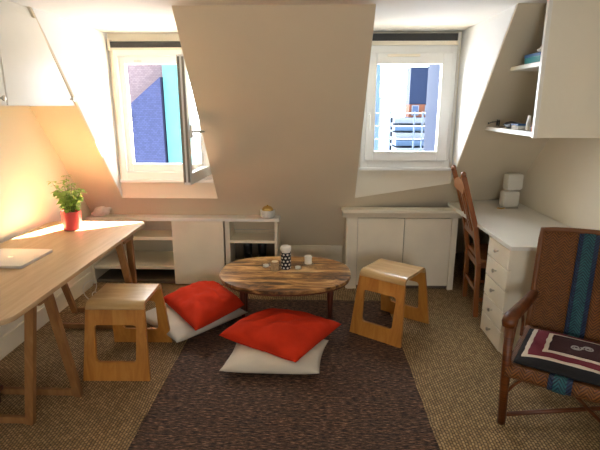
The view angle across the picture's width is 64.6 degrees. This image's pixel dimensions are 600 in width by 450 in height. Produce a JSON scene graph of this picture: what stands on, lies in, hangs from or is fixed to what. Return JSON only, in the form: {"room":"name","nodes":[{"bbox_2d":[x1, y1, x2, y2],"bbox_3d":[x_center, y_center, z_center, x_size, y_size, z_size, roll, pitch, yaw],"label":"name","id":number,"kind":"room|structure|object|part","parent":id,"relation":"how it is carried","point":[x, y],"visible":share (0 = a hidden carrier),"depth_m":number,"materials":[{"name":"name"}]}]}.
{"room":"attic living room","nodes":[
{"label":"attic living room","id":0,"kind":"room"},
{"bbox_2d":[0,106,93,336],"bbox_3d":[-1.998,0.114,1.434,0.120,2.220,6.800,0,14,2],"label":"wall","id":1,"kind":"structure","parent":0,"point":[28,159],"depth_m":3.26,"materials":[{"name":"paint"}]},
{"bbox_2d":[0,0,74,105],"bbox_3d":[-1.725,-0.792,2.036,0.370,0.549,2.426,0,14,2],"label":"upper cabinet","id":2,"kind":"object","parent":1,"relation":"attached to","point":[30,75],"visible":1,"depth_m":2.69,"materials":[{"name":"white paint"}]},
{"bbox_3d":[-1.581,-0.753,1.977,0.016,0.493,1.000,0,14,2],"label":"door","id":3,"kind":"part","parent":2,"relation":"part of","materials":[{"name":"white paint"}]},
{"bbox_2d":[0,272,92,359],"bbox_3d":[-1.939,1.182,1.391,0.018,0.130,5.800,0,14,2],"label":"baseboard","id":4,"kind":"structure","parent":1,"relation":"attached to","point":[13,338],"depth_m":3.42,"materials":[{"name":"beige paint"}]},
{"bbox_2d":[27,7,147,250],"bbox_3d":[-1.689,-0.450,3.823,0.343,2.110,1.745,0,14,2],"label":"wall","id":5,"kind":"structure","parent":0,"point":[81,52],"depth_m":3.53,"materials":[{"name":"white paint"}]},
{"bbox_2d":[172,4,375,245],"bbox_3d":[-0.124,-0.433,3.777,1.155,2.100,1.745,0,14,2],"label":"wall","id":6,"kind":"structure","parent":0,"point":[279,91],"depth_m":3.23,"materials":[{"name":"paint"}]},
{"bbox_2d":[7,0,546,32],"bbox_3d":[-0.070,-0.826,0.785,3.960,0.120,6.120,0,14,2],"label":"ceiling","id":7,"kind":"structure","parent":0,"point":[107,16],"depth_m":2.83,"materials":[{"name":"white paint"}]},
{"bbox_2d":[107,32,461,262],"bbox_3d":[-0.126,-0.559,4.276,2.760,2.100,0.715,0,14,2],"label":"wall","id":8,"kind":"structure","parent":0,"point":[129,190],"depth_m":4.01,"materials":[{"name":"paint"}]},
{"bbox_2d":[107,39,213,184],"bbox_3d":[-1.095,-0.841,3.595,0.828,1.120,0.669,0,14,2],"label":"window","id":9,"kind":"structure","parent":8,"relation":"in","point":[123,53],"depth_m":3.77,"materials":[{"name":"white paint"}]},
{"bbox_3d":[-1.109,-1.406,3.711,0.785,0.080,0.050,0,14,2],"label":"shutter rail","id":10,"kind":"part","parent":9,"relation":"part of","materials":[{"name":"grey metal"}]},
{"bbox_3d":[-1.107,-0.371,3.966,0.780,0.027,0.060,0,14,2],"label":"sill","id":11,"kind":"part","parent":9,"relation":"part of","materials":[{"name":"white paint"}]},
{"bbox_3d":[-0.776,-0.783,3.548,0.050,0.890,0.560,1,14,5],"label":"sash","id":12,"kind":"part","parent":9,"relation":"part of","materials":[{"name":"white paint"}]},
{"bbox_3d":[-0.727,-0.667,3.374,0.070,0.090,0.125,1,14,5],"label":"handle","id":13,"kind":"part","parent":9,"relation":"part of","materials":[{"name":"silver metal"}]},
{"bbox_2d":[290,245,342,262],"bbox_3d":[0.125,0.290,4.675,0.570,0.260,0.270,0,14,2],"label":"trim","id":14,"kind":"structure","parent":8,"relation":"attached to","point":[333,252],"depth_m":4.53,"materials":[{"name":"beige paint"}]},
{"bbox_2d":[359,33,460,170],"bbox_3d":[0.858,-0.958,3.763,0.739,1.045,0.165,0,14,2],"label":"window","id":15,"kind":"structure","parent":8,"relation":"in","point":[443,49],"depth_m":3.71,"materials":[{"name":"white paint"}]},
{"bbox_3d":[0.549,-0.818,3.748,0.024,0.140,0.050,0,14,2],"label":"handle","id":16,"kind":"part","parent":15,"relation":"part of","materials":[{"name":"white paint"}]},
{"bbox_2d":[387,54,419,56],"bbox_3d":[0.796,-1.301,3.640,0.250,0.020,0.009,0,14,2],"label":"vent","id":17,"kind":"object","parent":15,"relation":"attached to","point":[388,55],"depth_m":3.64,"materials":[{"name":"beige paint"}]},
{"bbox_3d":[0.855,-0.457,3.873,0.734,0.020,0.055,0,14,2],"label":"sill","id":18,"kind":"part","parent":15,"relation":"part of","materials":[{"name":"white paint"}]},
{"bbox_3d":[0.850,-0.928,3.776,0.650,0.830,0.075,0,14,2],"label":"sash","id":19,"kind":"part","parent":15,"relation":"part of","materials":[{"name":"white paint"}]},
{"bbox_3d":[1.213,-0.980,3.728,0.028,0.985,0.058,0,14,2],"label":"shutter rail","id":20,"kind":"part","parent":15,"relation":"part of","materials":[{"name":"white paint"}]},
{"bbox_2d":[0,252,599,449],"bbox_3d":[-0.050,1.171,1.946,3.960,0.120,7.400,0,14,2],"label":"floor","id":21,"kind":"structure","parent":0,"point":[455,367],"depth_m":2.67,"materials":[{"name":"carpet"}]},
{"bbox_2d":[0,221,144,425],"bbox_3d":[-1.486,0.529,2.767,0.720,0.735,1.693,0,14,2],"label":"table","id":22,"kind":"object","parent":21,"relation":"on","point":[22,290],"visible":0.83,"depth_m":2.54,"materials":[{"name":"brown wood"}]},
{"bbox_2d":[0,248,52,268],"bbox_3d":[-1.588,0.181,2.609,0.310,0.015,0.300,1,14,3],"label":"laptop","id":23,"kind":"object","parent":22,"relation":"on","point":[10,258],"visible":1,"depth_m":2.61,"materials":[{"name":"silver metal"}]},
{"bbox_3d":[-1.278,0.670,2.252,0.234,0.709,0.046,9,17,33],"label":"leg","id":24,"kind":"part","parent":22,"relation":"part of","materials":[{"name":"brown wood"}]},
{"bbox_3d":[-1.207,0.626,2.430,0.045,0.706,0.243,-1,14,-6],"label":"leg","id":25,"kind":"part","parent":22,"relation":"part of","materials":[{"name":"brown wood"}]},
{"bbox_2d":[48,175,86,230],"bbox_3d":[-1.562,-0.155,3.216,0.212,0.373,0.279,-13,19,-41],"label":"potted plant","id":26,"kind":"object","parent":22,"relation":"on","point":[71,213],"visible":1,"depth_m":3.19,"materials":[{"name":"green plant"}]},
{"bbox_3d":[-1.557,-0.035,3.240,0.130,0.127,0.130,0,14,2],"label":"pot","id":27,"kind":"part","parent":26,"relation":"part of","materials":[{"name":"red ceramic"}]},
{"bbox_3d":[-1.748,0.367,3.460,0.044,0.708,0.290,2,14,6],"label":"leg","id":28,"kind":"part","parent":22,"relation":"part of","materials":[{"name":"brown wood"}]},
{"bbox_3d":[-1.152,0.426,3.224,0.046,0.705,0.207,3,14,12],"label":"leg","id":29,"kind":"part","parent":22,"relation":"part of","materials":[{"name":"brown wood"}]},
{"bbox_3d":[-1.210,0.371,3.444,0.048,0.712,0.315,-5,15,-18],"label":"leg","id":30,"kind":"part","parent":22,"relation":"part of","materials":[{"name":"brown wood"}]},
{"bbox_2d":[83,280,96,298],"bbox_3d":[-1.717,0.547,3.912,0.126,0.110,0.252,-8,16,-28],"label":"cable","id":31,"kind":"object","parent":21,"relation":"on","point":[90,280],"visible":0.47,"depth_m":3.95,"materials":[{"name":"white plastic"}]},
{"bbox_2d":[83,283,172,380],"bbox_3d":[-1.061,0.624,2.935,0.390,0.457,0.485,0,14,1],"label":"stool","id":32,"kind":"object","parent":21,"relation":"on","point":[118,305],"visible":1,"depth_m":2.75,"materials":[{"name":"brown wood"}]},
{"bbox_3d":[-1.064,0.694,2.750,0.390,0.412,0.092,0,14,1],"label":"panel","id":33,"kind":"part","parent":32,"relation":"part of","materials":[{"name":"brown wood"}]},
{"bbox_3d":[-1.061,0.425,2.885,0.340,0.047,0.341,0,14,1],"label":"seat","id":34,"kind":"part","parent":32,"relation":"part of","materials":[{"name":"brown wood"}]},
{"bbox_3d":[-1.058,0.598,3.131,0.390,0.412,0.092,0,14,1],"label":"panel","id":35,"kind":"part","parent":32,"relation":"part of","materials":[{"name":"brown wood"}]},
{"bbox_2d":[85,214,280,283],"bbox_3d":[-1.005,0.164,4.448,1.677,0.615,0.621,0,14,2],"label":"bookcase","id":36,"kind":"object","parent":21,"relation":"on","point":[198,254],"visible":0.62,"depth_m":4.17,"materials":[{"name":"beige paint"}]},
{"bbox_3d":[-1.834,0.168,4.489,0.017,0.588,0.596,0,14,2],"label":"panel","id":37,"kind":"part","parent":36,"relation":"part of","materials":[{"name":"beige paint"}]},
{"bbox_2d":[91,206,111,215],"bbox_3d":[-1.736,-0.130,4.151,0.179,0.098,0.106,0,14,2],"label":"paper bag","id":38,"kind":"object","parent":36,"relation":"on","point":[102,210],"visible":1,"depth_m":4.12,"materials":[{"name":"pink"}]},
{"bbox_3d":[-1.460,0.321,4.464,0.735,0.028,0.477,0,14,2],"label":"shelf","id":39,"kind":"part","parent":36,"relation":"part of","materials":[{"name":"beige paint"}]},
{"bbox_3d":[-1.463,0.085,4.295,0.735,0.028,0.263,0,14,2],"label":"shelf","id":40,"kind":"part","parent":36,"relation":"part of","materials":[{"name":"beige paint"}]},
{"bbox_2d":[85,214,280,221],"bbox_3d":[-1.012,-0.065,4.150,1.677,0.027,0.155,0,14,2],"label":"countertop","id":41,"kind":"structure","parent":36,"relation":"on","point":[110,217],"depth_m":4.10,"materials":[{"name":"white paint"}]},
{"bbox_3d":[-0.884,0.246,4.157,0.447,0.574,0.020,0,14,2],"label":"sliding door","id":42,"kind":"part","parent":36,"relation":"part of","materials":[{"name":"beige paint"}]},
{"bbox_3d":[-0.621,0.177,4.452,0.040,0.588,0.596,0,14,2],"label":"panel","id":43,"kind":"part","parent":36,"relation":"part of","materials":[{"name":"beige paint"}]},
{"bbox_2d":[243,243,251,258],"bbox_3d":[-0.466,0.252,4.277,0.088,0.195,0.200,-3,14,-10],"label":"book","id":44,"kind":"object","parent":36,"relation":"on","point":[247,247],"visible":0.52,"depth_m":4.29,"materials":[{"name":"black leather"}]},
{"bbox_3d":[-0.411,0.114,4.276,0.390,0.024,0.280,0,14,2],"label":"shelf","id":45,"kind":"part","parent":36,"relation":"part of","materials":[{"name":"beige paint"}]},
{"bbox_3d":[-0.411,0.040,4.253,0.360,0.008,0.008,0,14,2],"label":"rail","id":46,"kind":"part","parent":36,"relation":"part of","materials":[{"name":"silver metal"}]},
{"bbox_3d":[-0.411,0.233,4.306,0.388,0.220,0.210,0,14,2],"label":"panel","id":47,"kind":"part","parent":36,"relation":"part of","materials":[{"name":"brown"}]},
{"bbox_2d":[258,243,266,256],"bbox_3d":[-0.351,0.253,4.274,0.088,0.195,0.200,2,14,10],"label":"book","id":48,"kind":"object","parent":36,"relation":"on","point":[262,247],"visible":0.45,"depth_m":4.28,"materials":[{"name":"black leather"}]},
{"bbox_2d":[260,205,274,217],"bbox_3d":[-0.280,-0.123,4.094,0.132,0.112,0.132,0,14,2],"label":"lidded bowl","id":49,"kind":"object","parent":36,"relation":"on","point":[267,211],"visible":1,"depth_m":4.05,"materials":[{"name":"ceramic"}]},
{"bbox_3d":[-0.280,-0.151,4.087,0.100,0.055,0.100,0,14,2],"label":"lid","id":50,"kind":"part","parent":49,"relation":"part of","materials":[{"name":"gold metal"}]},
{"bbox_3d":[-0.199,0.180,4.439,0.025,0.588,0.596,0,14,2],"label":"panel","id":51,"kind":"part","parent":36,"relation":"part of","materials":[{"name":"beige paint"}]},
{"bbox_2d":[128,299,438,449],"bbox_3d":[-0.064,0.946,2.572,1.449,0.010,2.726,0,14,2],"label":"rug","id":52,"kind":"object","parent":21,"relation":"on","point":[364,394],"visible":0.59,"depth_m":2.55,"materials":[{"name":"brown carpet"}]},
{"bbox_2d":[146,303,247,342],"bbox_3d":[-0.804,0.642,3.478,0.585,0.136,0.632,12,18,40],"label":"floor cushion","id":53,"kind":"object","parent":52,"relation":"on","point":[180,330],"visible":0.3,"depth_m":3.27,"materials":[{"name":"white fabric"}]},
{"bbox_2d":[164,281,243,330],"bbox_3d":[-0.680,0.543,3.423,0.457,0.169,0.621,-11,18,-36],"label":"throw pillow","id":54,"kind":"object","parent":53,"relation":"on","point":[200,304],"visible":1,"depth_m":3.31,"materials":[{"name":"red fabric"}]},
{"bbox_2d":[219,339,328,373],"bbox_3d":[-0.140,0.790,2.926,0.645,0.117,0.420,0,14,2],"label":"floor cushion","id":55,"kind":"object","parent":52,"relation":"on","point":[243,359],"visible":0.65,"depth_m":2.77,"materials":[{"name":"white fabric"}]},
{"bbox_2d":[219,308,340,362],"bbox_3d":[-0.119,0.648,3.065,0.597,0.173,0.541,8,16,30],"label":"throw pillow","id":56,"kind":"object","parent":55,"relation":"on","point":[286,334],"visible":1,"depth_m":2.91,"materials":[{"name":"red fabric"}]},
{"bbox_2d":[219,256,350,317],"bbox_3d":[-0.104,0.524,3.431,0.930,0.388,0.730,0,14,2],"label":"coffee table","id":57,"kind":"object","parent":52,"relation":"on","point":[246,276],"visible":0.97,"depth_m":3.30,"materials":[{"name":"brown wood"}]},
{"bbox_3d":[-0.426,0.516,3.537,0.051,0.352,0.052,0,14,2],"label":"leg","id":58,"kind":"part","parent":57,"relation":"part of","materials":[{"name":"red wood"}]},
{"bbox_3d":[-0.423,0.489,3.644,0.051,0.352,0.052,0,14,2],"label":"leg","id":59,"kind":"part","parent":57,"relation":"part of","materials":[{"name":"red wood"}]},
{"bbox_2d":[271,260,278,270],"bbox_3d":[-0.180,0.291,3.416,0.074,0.070,0.074,0,14,2],"label":"candle jar","id":60,"kind":"object","parent":57,"relation":"on","point":[274,263],"visible":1,"depth_m":3.39,"materials":[{"name":"beige glass"}]},
{"bbox_2d":[280,245,290,269],"bbox_3d":[-0.102,0.232,3.440,0.080,0.172,0.080,0,14,2],"label":"canister","id":61,"kind":"object","parent":57,"relation":"on","point":[285,249],"visible":1,"depth_m":3.41,"materials":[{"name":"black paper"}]},
{"bbox_2d":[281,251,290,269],"bbox_3d":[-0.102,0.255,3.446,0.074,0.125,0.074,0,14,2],"label":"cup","id":62,"kind":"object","parent":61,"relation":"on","point":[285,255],"depth_m":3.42,"materials":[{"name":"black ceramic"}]},
{"bbox_2d":[305,255,311,264],"bbox_3d":[0.061,0.262,3.545,0.096,0.064,0.096,0,14,2],"label":"pillar candle","id":63,"kind":"object","parent":57,"relation":"on","point":[308,258],"visible":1,"depth_m":3.52,"materials":[{"name":"white wax"}]},
{"bbox_3d":[0.223,0.521,3.518,0.051,0.352,0.052,0,14,2],"label":"leg","id":64,"kind":"part","parent":57,"relation":"part of","materials":[{"name":"red wood"}]},
{"bbox_2d":[349,259,428,347],"bbox_3d":[0.649,0.518,3.358,0.390,0.457,0.485,11,18,36],"label":"stool","id":65,"kind":"object","parent":52,"relation":"on","point":[388,278],"visible":1,"depth_m":3.26,"materials":[{"name":"brown wood"}]},
{"bbox_3d":[0.529,0.578,3.212,0.390,0.412,0.092,11,18,36],"label":"panel","id":66,"kind":"part","parent":65,"relation":"part of","materials":[{"name":"brown wood"}]},
{"bbox_3d":[0.649,0.319,3.309,0.340,0.047,0.341,11,18,36],"label":"seat","id":67,"kind":"part","parent":65,"relation":"part of","materials":[{"name":"brown wood"}]},
{"bbox_3d":[0.768,0.501,3.516,0.390,0.412,0.092,11,18,36],"label":"panel","id":68,"kind":"part","parent":65,"relation":"part of","materials":[{"name":"brown wood"}]},
{"bbox_2d":[341,207,461,289],"bbox_3d":[0.865,0.114,4.446,1.010,0.712,0.914,0,14,2],"label":"base cabinet","id":69,"kind":"object","parent":21,"relation":"on","point":[426,237],"visible":0.88,"depth_m":4.03,"materials":[{"name":"beige paint"}]},
{"bbox_3d":[0.418,0.165,4.392,0.020,0.640,0.641,0,14,2],"label":"panel","id":70,"kind":"part","parent":69,"relation":"part of","materials":[{"name":"beige paint"}]},
{"bbox_3d":[0.683,0.232,4.069,0.388,0.597,0.018,0,14,2],"label":"door","id":71,"kind":"part","parent":69,"relation":"part of","materials":[{"name":"beige paint"}]},
{"bbox_2d":[341,207,455,211],"bbox_3d":[0.853,-0.131,3.987,1.010,0.012,0.144,0,14,2],"label":"countertop","id":72,"kind":"structure","parent":69,"relation":"on","point":[350,209],"depth_m":3.95,"materials":[{"name":"beige paint"}]},
{"bbox_3d":[0.858,-0.096,3.994,1.000,0.060,0.135,0,14,2],"label":"cornice","id":73,"kind":"part","parent":69,"relation":"part of","materials":[{"name":"beige paint"}]},
{"bbox_3d":[1.076,0.235,4.057,0.388,0.597,0.018,0,14,2],"label":"door","id":74,"kind":"part","parent":69,"relation":"part of","materials":[{"name":"beige paint"}]},
{"bbox_2d":[451,165,488,316],"bbox_3d":[1.453,0.114,3.645,0.585,1.097,0.441,2,14,8],"label":"wooden chair","id":75,"kind":"object","parent":21,"relation":"on","point":[477,252],"visible":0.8,"depth_m":3.56,"materials":[{"name":"brown wood"}]},
{"bbox_3d":[1.204,-0.310,3.574,0.018,0.100,0.380,2,14,8],"label":"rail","id":76,"kind":"part","parent":75,"relation":"part of","materials":[{"name":"brown wood"}]},
{"bbox_3d":[1.293,0.060,3.862,0.207,1.097,0.041,2,14,8],"label":"post","id":77,"kind":"part","parent":75,"relation":"part of","materials":[{"name":"brown wood"}]},
{"bbox_3d":[1.309,0.043,3.647,0.018,0.050,0.380,2,14,8],"label":"rail","id":78,"kind":"part","parent":75,"relation":"part of","materials":[{"name":"brown wood"}]},
{"bbox_3d":[1.238,0.156,3.478,0.207,1.097,0.041,2,14,8],"label":"post","id":79,"kind":"part","parent":75,"relation":"part of","materials":[{"name":"brown wood"}]},
{"bbox_3d":[1.542,0.217,3.658,0.405,0.027,0.440,2,14,8],"label":"seat","id":80,"kind":"part","parent":75,"relation":"part of","materials":[{"name":"brown wood"}]},
{"bbox_2d":[480,236,535,353],"bbox_3d":[1.555,0.449,3.134,0.606,0.703,0.355,0,14,2],"label":"drawer unit","id":81,"kind":"object","parent":21,"relation":"on","point":[509,274],"visible":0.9,"depth_m":3.02,"materials":[{"name":"beige paint"}]},
{"bbox_3d":[1.290,0.709,3.208,0.018,0.132,0.349,0,14,2],"label":"drawer","id":82,"kind":"part","parent":81,"relation":"part of","materials":[{"name":"beige paint"}]},
{"bbox_3d":[1.290,0.575,3.174,0.018,0.132,0.349,0,14,2],"label":"drawer","id":83,"kind":"part","parent":81,"relation":"part of","materials":[{"name":"beige paint"}]},
{"bbox_3d":[1.290,0.441,3.140,0.018,0.132,0.349,0,14,2],"label":"drawer","id":84,"kind":"part","parent":81,"relation":"part of","materials":[{"name":"beige paint"}]},
{"bbox_3d":[1.290,0.307,3.107,0.018,0.132,0.349,0,14,2],"label":"drawer","id":85,"kind":"part","parent":81,"relation":"part of","materials":[{"name":"beige paint"}]},
{"bbox_3d":[1.290,0.175,3.074,0.018,0.128,0.349,0,14,2],"label":"drawer","id":86,"kind":"part","parent":81,"relation":"part of","materials":[{"name":"beige paint"}]},
{"bbox_2d":[448,199,570,250],"bbox_3d":[1.580,0.006,3.606,0.618,0.131,1.558,0,14,2],"label":"desk","id":87,"kind":"object","parent":21,"relation":"on","point":[518,229],"visible":0.64,"depth_m":3.40,"materials":[{"name":"white paint"}]},
{"bbox_2d":[497,173,523,208],"bbox_3d":[1.702,-0.279,3.883,0.208,0.287,0.100,-2,14,-6],"label":"table lamp","id":88,"kind":"object","parent":87,"relation":"on","point":[512,182],"visible":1,"depth_m":3.86,"materials":[{"name":"white glass"}]},
{"bbox_3d":[1.722,-0.219,3.906,0.136,0.135,0.090,-2,14,-6],"label":"lamp shade","id":89,"kind":"part","parent":88,"relation":"part of","materials":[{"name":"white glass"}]},
{"bbox_3d":[1.738,-0.355,3.873,0.136,0.135,0.090,-2,14,-6],"label":"lamp shade","id":90,"kind":"part","parent":88,"relation":"part of","materials":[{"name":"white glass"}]},
{"bbox_2d":[497,227,599,424],"bbox_3d":[1.435,0.538,2.361,0.692,0.900,0.724,10,17,34],"label":"woven armchair","id":91,"kind":"object","parent":21,"relation":"on","point":[563,297],"visible":0.63,"depth_m":2.57,"materials":[{"name":"wicker"}]},
{"bbox_3d":[1.003,0.733,2.319,0.063,0.543,0.043,-6,15,-23],"label":"leg","id":92,"kind":"part","parent":91,"relation":"part of","materials":[{"name":"wood"}]},
{"bbox_3d":[1.144,0.417,2.452,0.068,0.101,0.586,10,17,35],"label":"armrest","id":93,"kind":"part","parent":91,"relation":"part of","materials":[{"name":"wood"}]},
{"bbox_2d":[513,328,599,385],"bbox_3d":[1.372,0.635,2.320,0.530,0.052,0.440,10,17,34],"label":"seat cushion","id":94,"kind":"object","parent":91,"relation":"on","point":[578,359],"visible":1,"depth_m":2.29,"materials":[{"name":"black fabric"}]},
{"bbox_3d":[1.595,0.332,2.546,0.631,0.591,0.166,10,17,34],"label":"frame","id":95,"kind":"part","parent":91,"relation":"part of","materials":[{"name":"wood"}]},
{"bbox_2d":[355,10,375,192],"bbox_3d":[0.417,-0.700,3.381,0.060,1.409,1.118,0,14,2],"label":"wall","id":96,"kind":"structure","parent":0,"point":[375,10],"depth_m":3.20,"materials":[{"name":"white paint"}]},
{"bbox_2d":[354,183,450,206],"bbox_3d":[0.864,-0.006,4.478,0.785,0.930,0.898,0,14,2],"label":"wall","id":97,"kind":"structure","parent":0,"point":[432,196],"depth_m":4.03,"materials":[{"name":"paint"}]},
{"bbox_2d":[442,3,548,252],"bbox_3d":[1.575,-0.491,3.986,0.663,2.110,2.285,0,14,2],"label":"wall","id":98,"kind":"structure","parent":0,"point":[486,156],"depth_m":3.36,"materials":[{"name":"paint"}]},
{"bbox_2d":[480,138,599,243],"bbox_3d":[1.888,0.083,1.559,0.120,2.220,7.300,0,14,2],"label":"wall","id":99,"kind":"structure","parent":0,"point":[562,184],"depth_m":3.36,"materials":[{"name":"paint"}]},
{"bbox_2d":[485,0,599,137],"bbox_3d":[1.597,-0.932,2.953,0.557,0.726,0.796,0,14,2],"label":"upper cabinet","id":100,"kind":"object","parent":99,"relation":"attached to","point":[567,102],"visible":0.98,"depth_m":2.58,"materials":[{"name":"paint"}]},
{"bbox_2d":[485,127,531,136],"bbox_3d":[1.600,-0.603,3.048,0.553,0.026,0.772,0,14,2],"label":"shelf","id":101,"kind":"object","parent":100,"relation":"attached to","point":[497,129],"depth_m":2.99,"materials":[{"name":"white paint"}]},
{"bbox_2d":[503,121,520,127],"bbox_3d":[1.402,-0.661,3.133,0.103,0.046,0.191,0,14,2],"label":"pouch","id":102,"kind":"object","parent":100,"relation":"on","point":[507,124],"visible":0.56,"depth_m":3.10,"materials":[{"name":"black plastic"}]},
{"bbox_2d":[511,124,525,129],"bbox_3d":[1.371,-0.616,2.973,0.064,0.035,0.074,-2,14,-9],"label":"box","id":103,"kind":"object","parent":100,"relation":"on","point":[514,126],"visible":0.8,"depth_m":2.94,"materials":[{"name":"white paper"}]},
{"bbox_2d":[510,61,539,70],"bbox_3d":[1.594,-0.930,2.789,0.553,0.024,0.428,0,14,2],"label":"shelf","id":104,"kind":"object","parent":100,"relation":"attached to","point":[535,66],"depth_m":2.80,"materials":[{"name":"white paint"}]},
{"bbox_2d":[525,115,530,129],"bbox_3d":[1.377,-0.615,2.860,0.032,0.088,0.032,-13,19,-42],"label":"tube","id":105,"kind":"object","parent":100,"relation":"on","point":[528,123],"visible":0.96,"depth_m":2.85,"materials":[{"name":"white paint"}]},
{"bbox_2d":[524,52,540,63],"bbox_3d":[1.396,-0.959,2.736,0.124,0.055,0.204,0,14,2],"label":"storage box","id":106,"kind":"object","parent":100,"relation":"on","point":[535,57],"visible":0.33,"depth_m":2.73,"materials":[{"name":"teal plastic"}]},
{"bbox_3d":[1.396,-0.977,2.732,0.124,0.018,0.204,0,14,2],"label":"lid","id":107,"kind":"part","parent":106,"relation":"part of","materials":[{"name":"blue plastic"}]},
{"bbox_3d":[1.587,-0.840,2.580,0.553,0.724,0.020,0,14,2],"label":"panel","id":108,"kind":"part","parent":100,"relation":"part of","materials":[{"name":"paint"}]},
{"label":"outside","id":109,"kind":"structure","parent":0,"visible":0},
{"bbox_2d":[423,64,440,150],"bbox_3d":[3.658,-2.673,7.256,3.230,6.750,1.060,0,14,2],"label":"house","id":110,"kind":"structure","parent":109,"point":[433,69],"depth_m":7.60,"materials":[{"name":"blue metal"}]},
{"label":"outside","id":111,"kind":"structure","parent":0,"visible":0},
{"bbox_2d":[127,65,193,162],"bbox_3d":[-3.344,-2.428,8.845,2.540,5.500,1.120,0,14,2],"label":"house","id":112,"kind":"structure","parent":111,"point":[153,89],"depth_m":8.57,"materials":[{"name":"brick"}]},
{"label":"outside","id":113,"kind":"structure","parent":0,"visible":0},
{"bbox_2d":[390,67,427,150],"bbox_3d":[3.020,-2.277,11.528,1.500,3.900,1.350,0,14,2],"label":"building","id":114,"kind":"structure","parent":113,"point":[417,77],"depth_m":11.44,"materials":[{"name":"blue metal"}]},
{"bbox_3d":[2.799,-2.784,11.535,0.130,0.200,0.015,0,14,2],"label":"pane","id":115,"kind":"part","parent":114,"relation":"part of","materials":[{"name":"blue"}]},
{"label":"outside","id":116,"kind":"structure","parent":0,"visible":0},
{"bbox_2d":[375,97,424,150],"bbox_3d":[1.741,-0.895,8.487,0.850,2.700,0.032,0,14,2],"label":"scaffold","id":117,"kind":"object","parent":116,"point":[379,113],"visible":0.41,"depth_m":8.27,"materials":[{"name":"white metal"}]},
{"bbox_3d":[1.741,-1.506,8.334,0.850,0.020,0.020,0,14,2],"label":"rail","id":118,"kind":"part","parent":117,"relation":"part of","materials":[{"name":"white metal"}]},
{"bbox_3d":[1.741,-1.719,8.280,0.850,0.020,0.020,0,14,2],"label":"rail","id":119,"kind":"part","parent":117,"relation":"part of","materials":[{"name":"white metal"}]},
{"bbox_3d":[1.741,-1.932,8.227,0.850,0.020,0.020,0,14,2],"label":"rail","id":120,"kind":"part","parent":117,"relation":"part of","materials":[{"name":"white metal"}]},
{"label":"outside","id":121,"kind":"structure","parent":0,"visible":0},
{"bbox_2d":[374,64,380,150],"bbox_3d":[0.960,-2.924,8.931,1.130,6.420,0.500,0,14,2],"label":"house","id":122,"kind":"structure","parent":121,"point":[378,80],"depth_m":8.88,"materials":[{"name":"metal"}]}
]}

